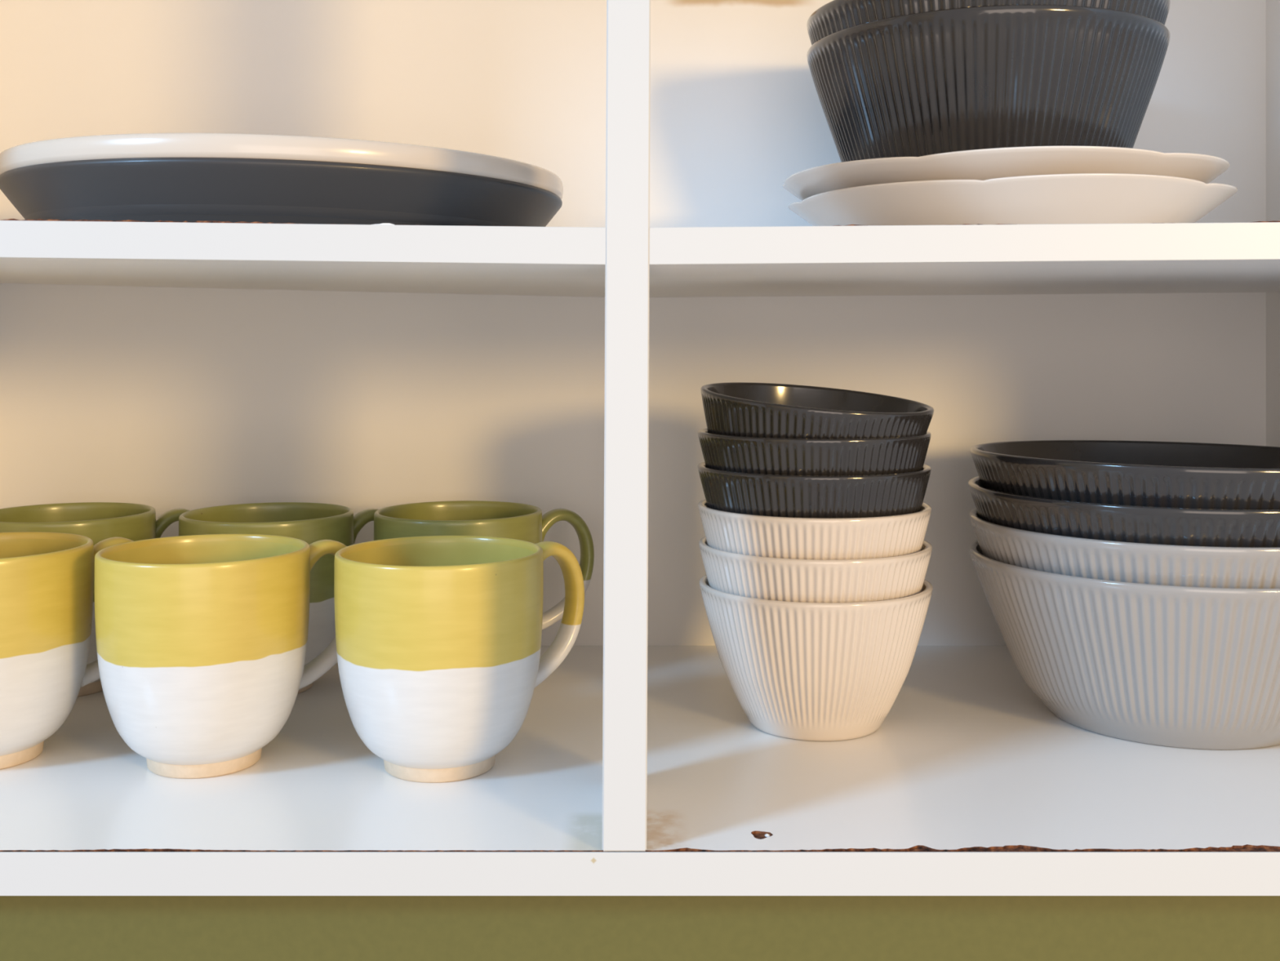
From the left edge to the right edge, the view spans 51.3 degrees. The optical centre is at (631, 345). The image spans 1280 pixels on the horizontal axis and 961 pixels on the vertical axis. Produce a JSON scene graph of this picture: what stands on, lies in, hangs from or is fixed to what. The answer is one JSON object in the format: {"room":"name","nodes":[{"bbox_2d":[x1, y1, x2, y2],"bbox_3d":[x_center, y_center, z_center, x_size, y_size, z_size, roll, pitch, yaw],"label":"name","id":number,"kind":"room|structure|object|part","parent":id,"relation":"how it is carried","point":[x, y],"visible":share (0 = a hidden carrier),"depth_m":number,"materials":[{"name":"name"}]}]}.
{"room":"kitchen","nodes":[
{"label":"kitchen","id":0,"kind":"room"},
{"bbox_2d":[0,895,1279,960],"bbox_3d":[0.000,0.577,0.689,2.600,0.733,0.338,0,0,0],"label":"wall","id":1,"kind":"structure","parent":0,"point":[33,927],"depth_m":0.52,"materials":[{"name":"green paint"}]},
{"bbox_2d":[0,0,1279,895],"bbox_3d":[0.000,-0.079,0.689,0.852,0.576,0.362,0,0,0],"label":"wall cabinet","id":2,"kind":"object","parent":1,"relation":"on","point":[566,362],"visible":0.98,"depth_m":0.86,"materials":[{"name":"white laminate"}]},
{"bbox_2d":[0,531,133,768],"bbox_3d":[-0.300,0.143,0.636,0.095,0.099,0.118,0,0,16],"label":"mug","id":3,"kind":"object","parent":2,"relation":"on","point":[46,579],"visible":0.93,"depth_m":0.60,"materials":[{"name":"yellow ceramic"}]},
{"bbox_3d":[-0.258,0.131,0.666,0.040,0.071,0.016,0,0,-42],"label":"handle","id":4,"kind":"part","parent":3,"relation":"part of","materials":[{"name":"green ceramic"}]},
{"bbox_2d":[0,502,189,696],"bbox_3d":[-0.314,0.143,0.762,0.095,0.099,0.118,0,0,28],"label":"mug","id":5,"kind":"object","parent":2,"relation":"on","point":[98,522],"visible":0.2,"depth_m":0.75,"materials":[{"name":"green ceramic"}]},
{"bbox_3d":[-0.266,0.131,0.783,0.040,0.071,0.016,0,0,-30],"label":"handle","id":6,"kind":"part","parent":5,"relation":"part of","materials":[{"name":"green ceramic"}]},
{"bbox_2d":[94,533,346,778],"bbox_3d":[-0.194,0.143,0.629,0.095,0.099,0.118,0,0,18],"label":"mug","id":7,"kind":"object","parent":2,"relation":"on","point":[202,640],"visible":0.92,"depth_m":0.58,"materials":[{"name":"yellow ceramic"}]},
{"bbox_3d":[-0.151,0.131,0.657,0.040,0.071,0.016,0,0,-40],"label":"handle","id":8,"kind":"part","parent":7,"relation":"part of","materials":[{"name":"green ceramic"}]},
{"bbox_2d":[178,502,377,693],"bbox_3d":[-0.200,0.143,0.762,0.095,0.099,0.118,0,0,28],"label":"mug","id":9,"kind":"object","parent":2,"relation":"on","point":[309,522],"visible":0.27,"depth_m":0.73,"materials":[{"name":"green ceramic"}]},
{"bbox_3d":[-0.152,0.131,0.783,0.040,0.071,0.016,0,0,-30],"label":"handle","id":10,"kind":"part","parent":9,"relation":"part of","materials":[{"name":"green ceramic"}]},
{"bbox_2d":[0,157,562,226],"bbox_3d":[-0.181,-0.064,0.713,0.287,0.036,0.287,0,0,-28],"label":"dinner plate","id":11,"kind":"object","parent":2,"relation":"on","point":[148,189],"visible":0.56,"depth_m":0.59,"materials":[{"name":"grey ceramic"}]},
{"bbox_2d":[0,133,563,199],"bbox_3d":[-0.181,-0.073,0.713,0.288,0.038,0.288,0,0,-30],"label":"dinner plate","id":12,"kind":"object","parent":11,"relation":"on","point":[141,144],"visible":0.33,"depth_m":0.58,"materials":[{"name":"beige"}]},
{"bbox_2d":[333,535,584,782],"bbox_3d":[-0.085,0.143,0.624,0.095,0.099,0.118,0,0,18],"label":"mug","id":13,"kind":"object","parent":2,"relation":"on","point":[441,666],"visible":1,"depth_m":0.58,"materials":[{"name":"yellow ceramic"}]},
{"bbox_3d":[-0.041,0.131,0.652,0.040,0.071,0.016,0,0,-40],"label":"handle","id":14,"kind":"part","parent":13,"relation":"part of","materials":[{"name":"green ceramic"}]},
{"bbox_2d":[373,500,594,629],"bbox_3d":[-0.092,0.143,0.769,0.095,0.099,0.118,0,0,35],"label":"mug","id":15,"kind":"object","parent":2,"relation":"on","point":[518,521],"visible":0.38,"depth_m":0.78,"materials":[{"name":"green ceramic"}]},
{"bbox_3d":[-0.042,0.131,0.783,0.040,0.071,0.016,0,0,-22],"label":"handle","id":16,"kind":"part","parent":15,"relation":"part of","materials":[{"name":"green ceramic"}]},
{"bbox_3d":[-0.002,-0.079,0.547,0.020,0.544,0.078,0,0,0],"label":"post","id":17,"kind":"part","parent":2,"relation":"part of","materials":[{"name":"laminate"}]},
{"bbox_3d":[0.000,0.201,0.508,0.816,0.016,0.001,0,0,0],"label":"rail","id":18,"kind":"part","parent":2,"relation":"part of","materials":[{"name":"laminate"}]},
{"bbox_3d":[0.000,0.202,0.683,0.816,0.015,0.349,0,0,0],"label":"panel","id":19,"kind":"part","parent":2,"relation":"part of","materials":[{"name":"white wood"}]},
{"bbox_2d":[698,574,933,740],"bbox_3d":[0.093,0.157,0.682,0.118,0.072,0.118,0,0,-4],"label":"ribbed bowl","id":20,"kind":"object","parent":2,"relation":"on","point":[798,670],"visible":0.92,"depth_m":0.64,"materials":[{"name":"beige ceramic"}]},
{"bbox_2d":[698,536,932,602],"bbox_3d":[0.093,0.137,0.682,0.118,0.072,0.118,0,0,33],"label":"ribbed bowl","id":21,"kind":"object","parent":20,"relation":"on","point":[788,580],"visible":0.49,"depth_m":0.63,"materials":[{"name":"beige ceramic"}]},
{"bbox_2d":[697,499,931,559],"bbox_3d":[0.093,0.117,0.682,0.118,0.072,0.118,0,0,-14],"label":"ribbed bowl","id":22,"kind":"object","parent":21,"relation":"on","point":[771,536],"visible":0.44,"depth_m":0.63,"materials":[{"name":"beige ceramic"}]},
{"bbox_2d":[697,461,931,518],"bbox_3d":[0.093,0.097,0.682,0.118,0.072,0.118,0,0,-18],"label":"ribbed bowl","id":23,"kind":"object","parent":22,"relation":"on","point":[739,492],"visible":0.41,"depth_m":0.63,"materials":[{"name":"grey ceramic"}]},
{"bbox_2d":[697,427,931,475],"bbox_3d":[0.093,0.080,0.682,0.118,0.072,0.118,0,0,15],"label":"ribbed bowl","id":24,"kind":"object","parent":23,"relation":"on","point":[743,454],"visible":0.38,"depth_m":0.63,"materials":[{"name":"grey ceramic"}]},
{"bbox_2d":[700,382,933,438],"bbox_3d":[0.094,0.060,0.680,0.117,0.081,0.118,0,0,35],"label":"ribbed bowl","id":25,"kind":"object","parent":24,"relation":"on","point":[747,409],"visible":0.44,"depth_m":0.65,"materials":[{"name":"grey ceramic"}]},
{"bbox_2d":[787,173,1237,226],"bbox_3d":[0.200,-0.062,0.720,0.228,0.033,0.231,0,0,-10],"label":"scalloped plate","id":26,"kind":"object","parent":2,"relation":"on","point":[1085,197],"visible":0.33,"depth_m":0.63,"materials":[{"name":"beige ceramic"}]},
{"bbox_2d":[782,146,1229,200],"bbox_3d":[0.196,-0.075,0.720,0.231,0.033,0.228,0,0,33],"label":"scalloped plate","id":27,"kind":"object","parent":26,"relation":"on","point":[984,164],"visible":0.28,"depth_m":0.62,"materials":[{"name":"beige ceramic"}]},
{"bbox_2d":[806,4,1170,162],"bbox_3d":[0.195,-0.117,0.740,0.193,0.094,0.193,0,0,31],"label":"ribbed bowl","id":28,"kind":"object","parent":27,"relation":"on","point":[991,77],"visible":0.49,"depth_m":0.67,"materials":[{"name":"grey ceramic"}]},
{"bbox_2d":[806,0,1170,45],"bbox_3d":[0.195,-0.135,0.740,0.193,0.094,0.193,0,0,43],"label":"ribbed bowl","id":29,"kind":"object","parent":28,"relation":"on","point":[836,15],"visible":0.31,"depth_m":0.68,"materials":[{"name":"grey ceramic"}]},
{"bbox_2d":[968,539,1279,749],"bbox_3d":[0.282,0.151,0.697,0.205,0.084,0.205,0,0,19],"label":"ribbed bowl","id":30,"kind":"object","parent":2,"relation":"on","point":[1189,667],"visible":0.86,"depth_m":0.62,"materials":[{"name":"grey ceramic"}]},
{"bbox_2d":[968,507,1279,588],"bbox_3d":[0.282,0.133,0.697,0.205,0.084,0.205,0,0,24],"label":"ribbed bowl","id":31,"kind":"object","parent":30,"relation":"on","point":[1211,566],"visible":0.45,"depth_m":0.61,"materials":[{"name":"grey ceramic"}]},
{"bbox_2d":[968,475,1279,546],"bbox_3d":[0.281,0.116,0.697,0.205,0.084,0.205,0,0,18],"label":"ribbed bowl","id":32,"kind":"object","parent":31,"relation":"on","point":[1215,527],"visible":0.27,"depth_m":0.61,"materials":[{"name":"grey ceramic"}]},
{"bbox_2d":[969,440,1279,509],"bbox_3d":[0.283,0.098,0.698,0.205,0.086,0.205,0,0,-26],"label":"ribbed bowl","id":33,"kind":"object","parent":32,"relation":"on","point":[1156,473],"visible":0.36,"depth_m":0.64,"materials":[{"name":"grey ceramic"}]},
{"bbox_3d":[0.417,-0.079,0.689,0.018,0.576,0.362,0,0,0],"label":"panel","id":34,"kind":"part","parent":2,"relation":"part of","materials":[{"name":"white laminate"}]}
]}

